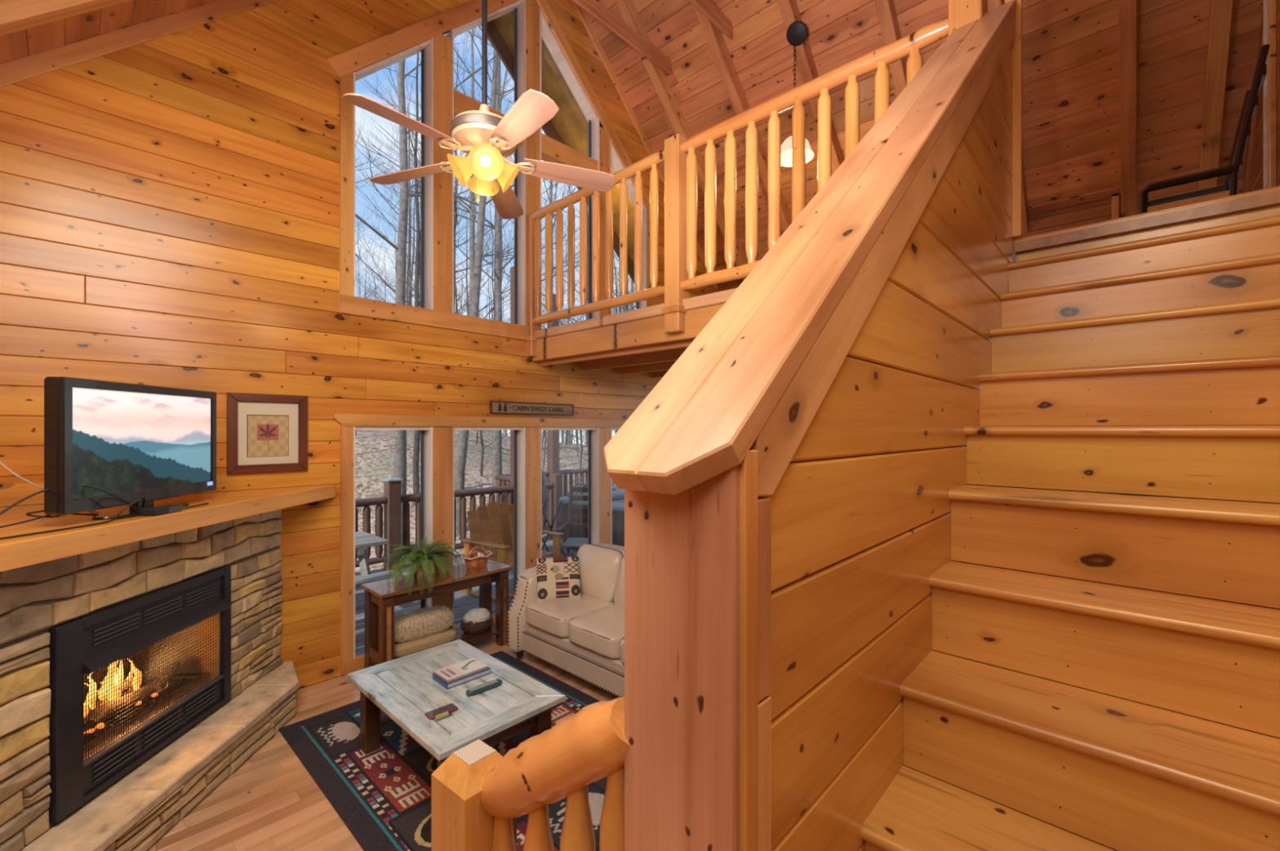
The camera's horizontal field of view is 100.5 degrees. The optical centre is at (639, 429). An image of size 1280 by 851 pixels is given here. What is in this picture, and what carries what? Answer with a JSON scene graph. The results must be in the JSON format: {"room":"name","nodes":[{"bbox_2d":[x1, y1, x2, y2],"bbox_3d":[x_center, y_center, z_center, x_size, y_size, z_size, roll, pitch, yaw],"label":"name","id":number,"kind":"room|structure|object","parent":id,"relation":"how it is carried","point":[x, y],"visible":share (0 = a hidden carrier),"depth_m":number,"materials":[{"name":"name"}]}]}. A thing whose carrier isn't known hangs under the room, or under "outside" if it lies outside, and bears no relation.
{"room":"cabin staircase","nodes":[
{"label":"cabin staircase","id":0,"kind":"room"},
{"bbox_2d":[48,635,618,850],"bbox_3d":[1.334,2.010,2.650,7.650,0.200,8.300,0,0,43],"label":"floor","id":1,"kind":"structure","parent":0,"point":[271,802],"depth_m":2.73,"materials":[{"name":"brown wood"}]},
{"bbox_2d":[0,509,298,850],"bbox_3d":[-2.393,1.210,2.073,0.417,1.400,3.642,0,0,-4],"label":"fireplace","id":2,"kind":"object","parent":1,"relation":"on","point":[132,814],"visible":0.94,"depth_m":2.52,"materials":[{"name":"stone"}]},
{"bbox_2d":[48,565,231,823],"bbox_3d":[-2.713,1.252,2.752,0.502,0.827,1.042,0,0,-4],"label":"fireplace insert","id":3,"kind":"object","parent":2,"relation":"on","point":[128,678],"visible":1,"depth_m":2.65,"materials":[{"name":"black metal"}]},
{"bbox_2d":[83,600,229,674],"bbox_3d":[-2.495,1.050,2.795,0.062,0.070,0.872,0,0,-4],"label":"hood","id":4,"kind":"object","parent":3,"relation":"attached to","point":[97,662],"depth_m":2.69,"materials":[{"name":"metal"}]},
{"bbox_2d":[0,484,335,572],"bbox_3d":[-2.373,0.468,2.355,2.294,0.098,2.583,0,0,43],"label":"mantel shelf","id":5,"kind":"object","parent":2,"relation":"on","point":[24,551],"visible":0.7,"depth_m":2.53,"materials":[{"name":"brown wood"}]},
{"bbox_2d":[0,510,97,528],"bbox_3d":[-2.574,0.378,2.231,0.111,0.069,0.503,0,0,-1],"label":"cable","id":6,"kind":"object","parent":5,"relation":"on","point":[42,511],"visible":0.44,"depth_m":2.27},
{"bbox_2d":[0,461,98,514],"bbox_3d":[-2.839,0.154,2.435,0.521,0.516,0.041,0,0,-34],"label":"cable","id":7,"kind":"object","parent":5,"relation":"on","point":[1,463],"visible":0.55,"depth_m":2.43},
{"bbox_2d":[0,484,188,515],"bbox_3d":[-2.459,0.333,2.477,0.120,0.184,0.905,0,0,4],"label":"power cable","id":8,"kind":"object","parent":5,"relation":"on","point":[85,486],"visible":0.74,"depth_m":2.36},
{"bbox_2d":[0,502,208,540],"bbox_3d":[-2.400,0.413,2.481,0.057,0.009,1.001,0,0,0],"label":"power cable","id":9,"kind":"object","parent":5,"relation":"on","point":[126,517],"visible":0.84,"depth_m":2.25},
{"bbox_2d":[44,377,216,519],"bbox_3d":[-2.537,0.096,2.727,0.187,0.642,0.945,0,0,-6],"label":"television","id":10,"kind":"object","parent":5,"relation":"on","point":[131,442],"visible":0.99,"depth_m":2.56,"materials":[{"name":"black plastic"}]},
{"bbox_2d":[116,497,145,518],"bbox_3d":[-2.432,0.372,2.585,0.060,0.094,0.254,0,0,-19],"label":"power cable","id":11,"kind":"object","parent":5,"relation":"on","point":[141,498],"visible":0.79,"depth_m":2.51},
{"bbox_2d":[140,505,182,516],"bbox_3d":[-2.378,0.402,2.648,0.071,0.032,0.170,0,0,-6],"label":"box","id":12,"kind":"object","parent":5,"relation":"on","point":[157,511],"visible":1,"depth_m":2.61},
{"bbox_2d":[360,560,511,668],"bbox_3d":[-1.668,1.565,4.465,0.399,0.690,1.125,0,0,43],"label":"console table","id":13,"kind":"object","parent":1,"relation":"on","point":[380,599],"visible":0.8,"depth_m":4.27,"materials":[{"name":"brown wood"}]},
{"bbox_2d":[381,537,463,595],"bbox_3d":[-1.799,1.079,4.340,0.565,0.410,0.627,0,0,20],"label":"potted fern","id":14,"kind":"object","parent":13,"relation":"on","point":[420,559],"visible":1,"depth_m":4.28,"materials":[{"name":"green plant"}]},
{"bbox_2d":[412,563,431,580],"bbox_3d":[-1.786,1.152,4.353,0.156,0.136,0.156,0,0,43],"label":"pot","id":15,"kind":"object","parent":14,"relation":"on","point":[415,577],"depth_m":4.29,"materials":[{"name":"red ceramic"}]},
{"bbox_2d":[394,627,456,657],"bbox_3d":[-1.789,1.723,4.349,0.280,0.130,0.540,0,0,43],"label":"throw pillow","id":16,"kind":"object","parent":13,"relation":"on","point":[401,650],"visible":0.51,"depth_m":4.24,"materials":[{"name":"beige fabric"}]},
{"bbox_2d":[394,604,454,643],"bbox_3d":[-1.797,1.583,4.348,0.302,0.249,0.566,0,0,43],"label":"throw pillow","id":17,"kind":"object","parent":16,"relation":"on","point":[423,623],"visible":0.81,"depth_m":4.27,"materials":[{"name":"fabric"}]},
{"bbox_2d":[461,546,492,569],"bbox_3d":[-1.446,1.128,4.719,0.206,0.184,0.298,0,0,43],"label":"basket","id":18,"kind":"object","parent":13,"relation":"on","point":[478,560],"visible":1,"depth_m":4.67,"materials":[{"name":"wicker"}]},
{"bbox_2d":[460,614,493,634],"bbox_3d":[-1.446,1.723,4.719,0.252,0.118,0.289,0,0,43],"label":"wicker basket","id":19,"kind":"object","parent":13,"relation":"on","point":[483,627],"visible":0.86,"depth_m":4.62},
{"bbox_2d":[462,607,489,627],"bbox_3d":[-1.446,1.666,4.718,0.216,0.168,0.246,0,0,43],"label":"bundle","id":20,"kind":"object","parent":19,"relation":"in","point":[475,615],"visible":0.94,"depth_m":4.67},
{"bbox_2d":[279,651,607,850],"bbox_3d":[-0.897,1.905,3.193,2.310,0.010,1.630,0,0,43],"label":"area rug","id":21,"kind":"object","parent":1,"relation":"on","point":[382,797],"visible":0.26,"depth_m":2.94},
{"bbox_2d":[346,640,565,768],"bbox_3d":[-1.071,1.675,3.028,1.150,0.450,0.720,0,0,43],"label":"coffee table","id":22,"kind":"object","parent":21,"relation":"on","point":[404,689],"visible":0.8,"depth_m":2.89,"materials":[{"name":"grey wood"}]},
{"bbox_2d":[424,703,457,719],"bbox_3d":[-1.016,1.444,2.727,0.150,0.012,0.072,0,0,-44],"label":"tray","id":23,"kind":"object","parent":22,"relation":"on","point":[431,715],"visible":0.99,"depth_m":2.73,"materials":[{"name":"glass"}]},
{"bbox_2d":[435,711,453,720],"bbox_3d":[-0.985,1.438,2.679,0.026,0.025,0.088,0,0,44],"label":"key fob","id":24,"kind":"object","parent":22,"relation":"on","point":[447,713],"visible":1,"depth_m":2.67,"materials":[{"name":"plastic"}]},
{"bbox_2d":[432,666,491,688],"bbox_3d":[-1.047,1.437,3.135,0.185,0.026,0.275,0,0,44],"label":"book","id":25,"kind":"object","parent":22,"relation":"on","point":[486,672],"visible":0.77,"depth_m":3.06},
{"bbox_2d":[432,657,488,684],"bbox_3d":[-1.054,1.416,3.134,0.170,0.016,0.260,0,0,43],"label":"book","id":26,"kind":"object","parent":25,"relation":"on","point":[464,668],"visible":1,"depth_m":3.11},
{"bbox_2d":[465,679,502,696],"bbox_3d":[-0.868,1.436,2.968,0.210,0.028,0.052,0,0,-44],"label":"remote control","id":27,"kind":"object","parent":22,"relation":"on","point":[483,687],"visible":1,"depth_m":2.95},
{"bbox_2d":[431,739,516,850],"bbox_3d":[-0.382,1.327,1.228,0.136,1.166,0.136,0,0,39],"label":"newel post","id":28,"kind":"object","parent":1,"relation":"on","point":[460,821],"visible":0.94,"depth_m":1.18,"materials":[{"name":"brown wood"}]},
{"bbox_2d":[480,697,629,850],"bbox_3d":[-0.168,1.109,1.094,0.426,1.191,0.135,0,0,31],"label":"stair railing","id":29,"kind":"object","parent":28,"relation":"attached to","point":[590,745],"visible":0.92,"depth_m":1.04,"materials":[{"name":"brown wood"}]},
{"bbox_2d":[507,543,624,697],"bbox_3d":[-0.068,1.466,4.116,1.980,0.889,0.938,0,0,43],"label":"sofa","id":30,"kind":"object","parent":1,"relation":"on","point":[583,637],"visible":0.43,"depth_m":4.18,"materials":[{"name":"beige leather"}]},
{"bbox_2d":[536,556,581,602],"bbox_3d":[-0.687,1.260,4.494,0.364,0.329,0.199,0,0,-14],"label":"pillow","id":31,"kind":"object","parent":30,"relation":"on","point":[558,579],"visible":0.99,"depth_m":4.45,"materials":[{"name":"fabric"}]},
{"bbox_2d":[525,594,614,638],"bbox_3d":[-0.540,1.504,4.411,0.541,0.191,0.670,0,0,43],"label":"seat cushion","id":32,"kind":"object","parent":30,"relation":"on","point":[549,620],"depth_m":4.22,"materials":[{"name":"beige leather"}]},
{"bbox_2d":[568,604,624,659],"bbox_3d":[-0.140,1.504,4.039,0.541,0.190,0.670,0,0,43],"label":"seat cushion","id":33,"kind":"object","parent":30,"relation":"on","point":[598,633],"depth_m":3.85,"materials":[{"name":"beige leather"}]},
{"bbox_2d":[576,544,624,603],"bbox_3d":[-0.365,1.246,4.599,0.539,0.451,0.258,0,-17,43],"label":"cushion","id":34,"kind":"object","parent":30,"relation":"on","point":[599,564],"depth_m":4.46,"materials":[{"name":"beige leather"}]},
{"bbox_2d":[613,556,624,608],"bbox_3d":[0.035,1.246,4.227,0.539,0.451,0.258,0,-17,43],"label":"cushion","id":35,"kind":"object","parent":30,"relation":"on","point":[619,580],"depth_m":4.29,"materials":[{"name":"beige leather"}]},
{"bbox_2d":[620,639,624,663],"bbox_3d":[0.261,1.504,3.667,0.541,0.192,0.670,0,0,43],"label":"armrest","id":36,"kind":"object","parent":30,"relation":"on","point":[622,641],"depth_m":3.58,"materials":[{"name":"beige leather"}]},
{"bbox_2d":[860,186,1279,850],"bbox_3d":[1.506,0.465,1.454,1.130,2.890,2.660,0,0,43],"label":"staircase","id":37,"kind":"structure","parent":1,"relation":"on","point":[1101,673],"depth_m":1.46,"materials":[{"name":"brown wood"}]},
{"bbox_2d":[0,0,717,689],"bbox_3d":[-1.404,-1.690,5.192,0.178,7.239,8.225,0,0,43],"label":"wall","id":38,"kind":"structure","parent":0,"point":[176,189],"depth_m":3.83,"materials":[{"name":"brown wood"}]},
{"bbox_2d":[226,392,307,475],"bbox_3d":[-2.623,0.027,3.764,0.030,0.552,0.476,0,0,43],"label":"framed picture","id":39,"kind":"object","parent":38,"relation":"attached to","point":[265,433],"visible":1,"depth_m":3.75,"materials":[{"name":"brown wood"}]},
{"bbox_2d":[237,401,297,465],"bbox_3d":[-2.627,0.027,3.767,0.001,0.436,0.360,0,0,43],"label":"print","id":40,"kind":"object","parent":39,"relation":"attached to","point":[268,432],"depth_m":3.76},
{"bbox_2d":[353,426,432,658],"bbox_3d":[-2.083,0.882,4.458,0.160,1.825,0.642,0,0,43],"label":"window","id":41,"kind":"structure","parent":38,"relation":"in","point":[426,433],"depth_m":4.65,"materials":[{"name":"brown wood"}]},
{"bbox_2d":[353,37,433,310],"bbox_3d":[-2.082,-2.234,4.460,0.160,2.377,0.647,0,0,43],"label":"window","id":42,"kind":"structure","parent":38,"relation":"in","point":[426,48],"depth_m":4.67,"materials":[{"name":"brown wood"}]},
{"bbox_2d":[452,426,525,629],"bbox_3d":[-1.473,0.882,5.116,0.160,1.825,0.777,0,0,43],"label":"window","id":43,"kind":"structure","parent":38,"relation":"in","point":[519,433],"depth_m":5.37,"materials":[{"name":"brown wood"}]},
{"bbox_2d":[489,400,573,415],"bbox_3d":[-1.075,-0.213,5.435,0.028,0.122,1.020,0,0,43],"label":"sign","id":44,"kind":"object","parent":38,"relation":"attached to","point":[495,406],"visible":1,"depth_m":5.39,"materials":[{"name":"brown wood"}]},
{"bbox_2d":[524,216,539,357],"bbox_3d":[-1.089,-1.438,5.397,0.140,1.405,0.140,0,0,43],"label":"wall post","id":45,"kind":"object","parent":38,"relation":"attached to","point":[531,340],"visible":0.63,"depth_m":5.34,"materials":[{"name":"brown wood"}]},
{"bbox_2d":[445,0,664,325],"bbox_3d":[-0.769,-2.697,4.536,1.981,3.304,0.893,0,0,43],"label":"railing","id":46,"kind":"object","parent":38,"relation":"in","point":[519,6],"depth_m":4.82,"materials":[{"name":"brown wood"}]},
{"bbox_2d":[539,6,599,328],"bbox_3d":[-0.803,-2.702,5.838,0.160,3.313,0.827,0,0,43],"label":"window","id":47,"kind":"structure","parent":38,"relation":"in","point":[545,32],"depth_m":5.98,"materials":[{"name":"brown wood"}]},
{"bbox_2d":[540,426,599,558],"bbox_3d":[-0.803,0.882,5.838,0.160,1.825,0.817,0,0,43],"label":"window","id":48,"kind":"structure","parent":38,"relation":"in","point":[593,433],"depth_m":6.12,"materials":[{"name":"brown wood"}]},
{"bbox_2d":[610,427,620,544],"bbox_3d":[-0.182,0.882,6.507,0.160,1.825,0.632,0,0,43],"label":"window","id":49,"kind":"structure","parent":38,"relation":"in","point":[611,428],"depth_m":6.23,"materials":[{"name":"brown wood"}]},
{"bbox_2d":[609,139,646,315],"bbox_3d":[-0.187,-2.219,6.501,0.160,2.349,0.627,0,0,43],"label":"window","id":50,"kind":"structure","parent":38,"relation":"in","point":[615,162],"depth_m":6.67,"materials":[{"name":"brown wood"}]},
{"bbox_2d":[355,522,577,657],"bbox_3d":[-1.348,2.075,9.097,5.054,0.270,13.500,0,0,43],"label":"deck","id":51,"kind":"object","parent":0,"point":[464,602],"visible":0.05,"depth_m":5.94,"materials":[{"name":"wood"}]},
{"bbox_2d":[355,497,386,568],"bbox_3d":[-4.660,1.364,6.005,0.119,0.908,3.462,0,0,43],"label":"deck railing","id":52,"kind":"object","parent":51,"relation":"on","point":[378,501],"visible":0.08,"depth_m":7.11,"materials":[{"name":"wood"}]},
{"bbox_2d":[355,531,404,591],"bbox_3d":[-3.494,1.551,5.290,1.660,0.782,1.600,0,0,43],"label":"picnic table","id":53,"kind":"object","parent":51,"relation":"on","point":[362,540],"visible":0.23,"depth_m":5.41,"materials":[{"name":"wood"}]},
{"bbox_2d":[382,475,402,571],"bbox_3d":[-3.415,1.290,7.345,0.194,1.300,0.194,0,0,43],"label":"railing post","id":54,"kind":"object","parent":51,"relation":"on","point":[392,485],"visible":0.81,"depth_m":7.28,"materials":[{"name":"wood"}]},
{"bbox_2d":[400,493,420,551],"bbox_3d":[-3.224,1.363,7.551,0.115,0.906,0.376,0,0,43],"label":"deck railing","id":55,"kind":"object","parent":51,"relation":"on","point":[406,499],"visible":0.52,"depth_m":7.48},
{"bbox_2d":[454,481,554,550],"bbox_3d":[-2.248,1.364,8.603,0.119,0.908,2.153,0,0,43],"label":"deck railing","id":56,"kind":"object","parent":51,"relation":"on","point":[508,490],"visible":0.3,"depth_m":8.33,"materials":[{"name":"wood"}]},
{"bbox_2d":[510,266,514,546],"bbox_3d":[-2.047,-0.375,8.818,0.150,4.630,0.150,0,0,43],"label":"porch post","id":57,"kind":"object","parent":51,"relation":"on","point":[512,268],"visible":0.12,"depth_m":8.77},
{"bbox_2d":[461,502,564,599],"bbox_3d":[-1.634,1.420,6.494,1.284,1.025,0.980,0,0,34],"label":"deck chair","id":58,"kind":"object","parent":51,"relation":"on","point":[503,551],"visible":0.51,"depth_m":6.50,"materials":[{"name":"orange wood"}]},
{"bbox_2d":[494,475,549,528],"bbox_3d":[-2.216,1.364,10.107,1.804,0.908,0.119,0,0,43],"label":"deck railing","id":59,"kind":"object","parent":51,"relation":"on","point":[504,478],"visible":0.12,"depth_m":10.45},
{"bbox_2d":[546,293,559,475],"bbox_3d":[-1.925,-0.525,11.816,0.200,4.930,0.200,0,0,43],"label":"porch post","id":60,"kind":"object","parent":51,"relation":"on","point":[553,436],"visible":0.18,"depth_m":11.73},
{"bbox_2d":[542,469,565,556],"bbox_3d":[-1.499,1.250,8.077,0.512,1.373,0.544,0,0,43],"label":"grill","id":61,"kind":"object","parent":51,"relation":"on","point":[543,472],"visible":0.12,"depth_m":7.94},
{"bbox_2d":[549,473,562,539],"bbox_3d":[-1.483,1.365,9.427,0.170,1.150,0.170,0,0,43],"label":"railing post","id":62,"kind":"object","parent":51,"relation":"on","point":[557,479],"visible":0.62,"depth_m":9.35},
{"bbox_2d":[500,468,614,499],"bbox_3d":[-0.738,1.364,13.170,0.119,0.908,6.301,0,0,43],"label":"deck railing","id":63,"kind":"object","parent":51,"relation":"on","point":[581,471],"visible":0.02,"depth_m":12.22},
{"bbox_2d":[554,485,587,557],"bbox_3d":[-0.761,1.368,7.215,0.660,1.147,1.062,0,0,4],"label":"rocking chair","id":64,"kind":"object","parent":51,"relation":"on","point":[570,542],"visible":0.43,"depth_m":7.48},
{"bbox_2d":[559,481,624,551],"bbox_3d":[0.061,1.400,8.812,2.000,1.079,2.000,0,0,43],"label":"hot tub","id":65,"kind":"object","parent":51,"relation":"on","point":[618,495],"visible":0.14,"depth_m":8.39,"materials":[{"name":"plastic"}]},
{"bbox_2d":[480,10,634,283],"bbox_3d":[-1.621,-3.375,5.919,1.130,3.917,7.883,0,0,43],"label":"ceiling","id":66,"kind":"structure","parent":0,"point":[569,126],"depth_m":6.88,"materials":[{"name":"wood"}]},
{"bbox_2d":[0,0,1263,279],"bbox_3d":[1.331,-3.215,2.653,7.660,4.550,8.300,0,0,43],"label":"ceiling","id":67,"kind":"structure","parent":0,"point":[1130,95],"depth_m":4.67,"materials":[{"name":"brown wood"}]},
{"bbox_2d":[342,0,615,219],"bbox_3d":[-0.782,-2.351,2.627,1.288,2.402,1.281,0,0,43],"label":"ceiling fan","id":68,"kind":"object","parent":67,"relation":"hanging from","point":[488,138],"visible":1,"depth_m":2.59,"materials":[{"name":"wood"}]},
{"bbox_2d":[781,20,813,166],"bbox_3d":[1.474,-3.189,5.072,0.350,1.199,0.350,0,0,43],"label":"pendant lamp","id":69,"kind":"object","parent":67,"relation":"hanging from","point":[797,32],"visible":0.51,"depth_m":5.00,"materials":[{"name":"glass"}]},
{"bbox_2d":[603,0,1022,850],"bbox_3d":[0.923,-0.408,1.811,0.280,4.636,2.690,0,0,43],"label":"wall","id":70,"kind":"structure","parent":0,"point":[787,482],"depth_m":1.08,"materials":[{"name":"brown wood"}]},
{"bbox_2d":[533,186,1279,377],"bbox_3d":[2.034,-0.824,4.999,5.180,0.342,3.705,0,0,43],"label":"floor","id":71,"kind":"structure","parent":0,"point":[634,341],"depth_m":4.33,"materials":[{"name":"brown wood"}]},
{"bbox_2d":[661,133,689,334],"bbox_3d":[0.286,-1.492,4.115,0.174,1.495,0.174,0,0,43],"label":"railing post","id":72,"kind":"object","parent":71,"relation":"on","point":[673,311],"visible":0.76,"depth_m":4.05,"materials":[{"name":"brown wood"}]},
{"bbox_2d":[680,17,948,290],"bbox_3d":[0.997,-1.627,3.440,1.822,1.152,0.104,0,0,43],"label":"loft railing","id":73,"kind":"object","parent":71,"relation":"on","point":[911,44],"visible":0.74,"depth_m":3.50,"materials":[{"name":"brown wood"}]},
{"bbox_2d":[948,0,986,35],"bbox_3d":[1.722,-2.640,2.795,0.150,3.300,0.150,0,0,43],"label":"post","id":74,"kind":"object","parent":71,"relation":"on","point":[961,12],"visible":0.02,"depth_m":2.75,"materials":[{"name":"brown wood"}]},
{"bbox_2d":[1137,44,1270,213],"bbox_3d":[3.510,-1.571,3.359,0.542,1.174,0.608,0,0,43],"label":"armchair","id":75,"kind":"object","parent":71,"relation":"on","point":[1251,102],"visible":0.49,"depth_m":3.13,"materials":[{"name":"black paint"}]},
{"bbox_2d":[716,187,1126,292],"bbox_3d":[2.755,-1.583,6.312,4.450,1.215,0.040,0,0,43],"label":"wall","id":76,"kind":"structure","parent":0,"point":[1104,206],"depth_m":5.05,"materials":[{"name":"brown wood"}]},
{"bbox_2d":[1241,0,1279,193],"bbox_3d":[3.082,-1.690,2.244,0.195,7.200,6.483,0,0,43],"label":"wall","id":77,"kind":"structure","parent":0,"point":[1262,162],"depth_m":3.52,"materials":[{"name":"brown wood"}]},
{"label":"outside","id":78,"kind":"structure","parent":0,"visible":0},
{"bbox_2d":[355,430,615,573],"bbox_3d":[-7.800,-2.610,41.352,52.300,12.178,100.000,0,0,43],"label":"ground","id":79,"kind":"structure","parent":78,"point":[374,449],"depth_m":13.92,"materials":[{"name":"brown plant"}]},
{"bbox_2d":[355,222,391,435],"bbox_3d":[-7.630,-2.503,14.651,3.314,7.073,3.827,0,0,-13],"label":"sapling","id":80,"kind":"object","parent":79,"relation":"on","point":[359,290],"visible":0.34,"depth_m":14.90,"materials":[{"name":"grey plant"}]},
{"bbox_2d":[355,89,399,186],"bbox_3d":[-13.512,-9.966,20.066,7.733,19.326,6.872,0,0,-8],"label":"bare tree","id":81,"kind":"object","parent":79,"relation":"on","point":[357,90],"visible":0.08,"depth_m":22.25,"materials":[{"name":"grey plant"}]},
{"bbox_2d":[360,197,419,299],"bbox_3d":[-17.847,-8.061,38.440,6.758,16.934,6.005,0,0,0],"label":"bare tree","id":82,"kind":"object","parent":79,"relation":"on","point":[379,197],"visible":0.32,"depth_m":37.93,"materials":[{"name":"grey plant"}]},
{"bbox_2d":[355,63,462,305],"bbox_3d":[-15.223,-11.834,36.086,8.500,23.903,9.564,0,0,-6],"label":"bare tree","id":83,"kind":"object","parent":79,"relation":"on","point":[409,182],"visible":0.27,"depth_m":35.28,"materials":[{"name":"grey plant"}]},
{"bbox_2d":[359,145,462,306],"bbox_3d":[-14.573,-9.537,33.999,7.110,18.645,6.855,0,0,-1],"label":"bare tree","id":84,"kind":"object","parent":79,"relation":"on","point":[379,215],"visible":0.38,"depth_m":33.61,"materials":[{"name":"grey plant"}]},
{"bbox_2d":[356,124,469,307],"bbox_3d":[-10.534,-7.544,25.182,5.808,14.555,5.161,0,0,15],"label":"bare tree","id":85,"kind":"object","parent":79,"relation":"on","point":[420,284],"visible":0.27,"depth_m":25.02,"materials":[{"name":"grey plant"}]},
{"bbox_2d":[355,142,472,315],"bbox_3d":[-7.339,-4.340,17.014,4.872,11.425,6.333,0,0,-33],"label":"sapling","id":86,"kind":"object","parent":79,"relation":"on","point":[409,246],"visible":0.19,"depth_m":17.55,"materials":[{"name":"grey plant"}]},
{"bbox_2d":[355,33,512,551],"bbox_3d":[-4.954,-5.188,9.938,6.690,16.719,5.945,0,0,-27],"label":"bare tree","id":87,"kind":"object","parent":79,"relation":"on","point":[400,436],"visible":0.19,"depth_m":9.98,"materials":[{"name":"grey plant"}]},
{"bbox_2d":[360,36,508,222],"bbox_3d":[-9.385,-9.798,22.708,6.932,19.493,7.800,0,0,8],"label":"bare tree","id":88,"kind":"object","parent":79,"relation":"on","point":[419,185],"visible":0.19,"depth_m":23.04,"materials":[{"name":"grey plant"}]},
{"bbox_2d":[362,197,510,312],"bbox_3d":[-6.151,-3.449,16.288,5.250,9.472,4.040,0,0,-7],"label":"sapling","id":89,"kind":"object","parent":79,"relation":"on","point":[420,197],"visible":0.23,"depth_m":16.33,"materials":[{"name":"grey plant"}]},
{"bbox_2d":[368,180,509,322],"bbox_3d":[-10.031,-8.145,27.633,7.230,18.119,6.425,0,0,-44],"label":"bare tree","id":90,"kind":"object","parent":79,"relation":"on","point":[395,251],"visible":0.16,"depth_m":27.80,"materials":[{"name":"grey plant"}]},
{"bbox_2d":[386,177,509,314],"bbox_3d":[-12.272,-8.300,35.263,7.330,19.223,7.067,0,0,24],"label":"bare tree","id":91,"kind":"object","parent":79,"relation":"on","point":[469,178],"visible":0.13,"depth_m":35.53,"materials":[{"name":"grey plant"}]},
{"bbox_2d":[358,27,546,431],"bbox_3d":[-6.808,-10.122,21.824,7.949,22.354,8.945,0,0,-37],"label":"bare tree","id":92,"kind":"object","parent":79,"relation":"on","point":[472,259],"visible":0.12,"depth_m":22.34,"materials":[{"name":"grey plant"}]},
{"bbox_2d":[355,53,555,506],"bbox_3d":[-4.767,-4.245,11.792,5.371,13.458,4.772,0,0,8],"label":"bare tree","id":93,"kind":"object","parent":79,"relation":"on","point":[417,303],"visible":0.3,"depth_m":11.85,"materials":[{"name":"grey plant"}]},
{"bbox_2d":[355,26,564,536],"bbox_3d":[-3.287,-5.503,11.154,6.530,17.124,6.295,0,0,-31],"label":"bare tree","id":94,"kind":"object","parent":79,"relation":"on","point":[460,471],"visible":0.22,"depth_m":10.90,"materials":[{"name":"grey plant"}]},
{"bbox_2d":[382,31,543,312],"bbox_3d":[-8.480,-9.568,24.761,7.446,19.528,7.179,0,0,33],"label":"bare tree","id":95,"kind":"object","parent":79,"relation":"on","point":[457,73],"visible":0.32,"depth_m":24.54,"materials":[{"name":"grey plant"}]},
{"bbox_2d":[355,26,576,503],"bbox_3d":[-3.081,-5.271,11.690,5.574,15.674,6.272,0,0,-34],"label":"bare tree","id":96,"kind":"object","parent":79,"relation":"on","point":[496,434],"visible":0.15,"depth_m":12.03,"materials":[{"name":"grey plant"}]},
{"bbox_2d":[406,194,544,476],"bbox_3d":[-4.016,-2.459,14.806,5.289,9.542,4.069,0,0,-37],"label":"bare tree","id":97,"kind":"object","parent":79,"relation":"on","point":[480,431],"visible":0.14,"depth_m":14.45,"materials":[{"name":"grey plant"}]},
{"bbox_2d":[395,44,562,285],"bbox_3d":[-7.492,-9.445,26.055,8.485,21.204,7.540,0,0,-25],"label":"bare tree","id":98,"kind":"object","parent":79,"relation":"on","point":[466,44],"visible":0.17,"depth_m":26.09,"materials":[{"name":"grey plant"}]},
{"bbox_2d":[455,200,508,319],"bbox_3d":[-9.815,-6.643,30.436,5.613,15.828,6.316,0,0,-39],"label":"bare tree","id":99,"kind":"object","parent":79,"relation":"on","point":[467,287],"visible":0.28,"depth_m":30.60,"materials":[{"name":"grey plant"}]},
{"bbox_2d":[453,152,555,319],"bbox_3d":[-5.040,-3.399,17.770,4.840,11.349,6.290,0,0,-33],"label":"sapling","id":100,"kind":"object","parent":79,"relation":"on","point":[492,244],"visible":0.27,"depth_m":17.10,"materials":[{"name":"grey plant"}]},
{"bbox_2d":[457,84,588,297],"bbox_3d":[-4.755,-8.635,26.003,8.533,21.325,7.583,0,0,27],"label":"bare tree","id":101,"kind":"object","parent":79,"relation":"on","point":[550,181],"visible":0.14,"depth_m":25.55,"materials":[{"name":"grey plant"}]},
{"bbox_2d":[463,57,588,444],"bbox_3d":[-3.700,-7.784,20.084,6.995,19.027,7.255,0,0,-24],"label":"bare tree","id":102,"kind":"object","parent":79,"relation":"on","point":[565,236],"visible":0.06,"depth_m":20.16,"materials":[{"name":"grey plant"}]},
{"bbox_2d":[486,155,579,280],"bbox_3d":[-5.705,-7.011,26.079,6.221,17.494,7.000,0,0,21],"label":"bare tree","id":103,"kind":"object","parent":79,"relation":"on","point":[513,155],"visible":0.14,"depth_m":26.68,"materials":[{"name":"grey plant"}]},
{"bbox_2d":[509,195,615,446],"bbox_3d":[-5.806,-8.157,40.316,8.015,21.802,8.314,0,0,34],"label":"bare tree","id":104,"kind":"object","parent":79,"relation":"on","point":[568,435],"visible":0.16,"depth_m":40.58,"materials":[{"name":"grey plant"}]},
{"bbox_2d":[501,183,630,324],"bbox_3d":[-2.339,-6.139,21.461,6.713,16.823,5.966,0,0,-41],"label":"bare tree","id":105,"kind":"object","parent":79,"relation":"on","point":[560,184],"visible":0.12,"depth_m":21.54,"materials":[{"name":"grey plant"}]},
{"bbox_2d":[545,232,618,476],"bbox_3d":[-2.398,-1.821,17.903,5.269,9.506,4.054,0,0,27],"label":"bare tree","id":106,"kind":"object","parent":79,"relation":"on","point":[581,442],"visible":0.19,"depth_m":17.78,"materials":[{"name":"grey plant"}]},
{"bbox_2d":[574,253,633,311],"bbox_3d":[-0.233,-6.560,27.260,7.099,19.310,7.363,0,0,-16],"label":"bare tree","id":107,"kind":"object","parent":79,"relation":"on","point":[615,257],"visible":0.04,"depth_m":27.06,"materials":[{"name":"grey plant"}]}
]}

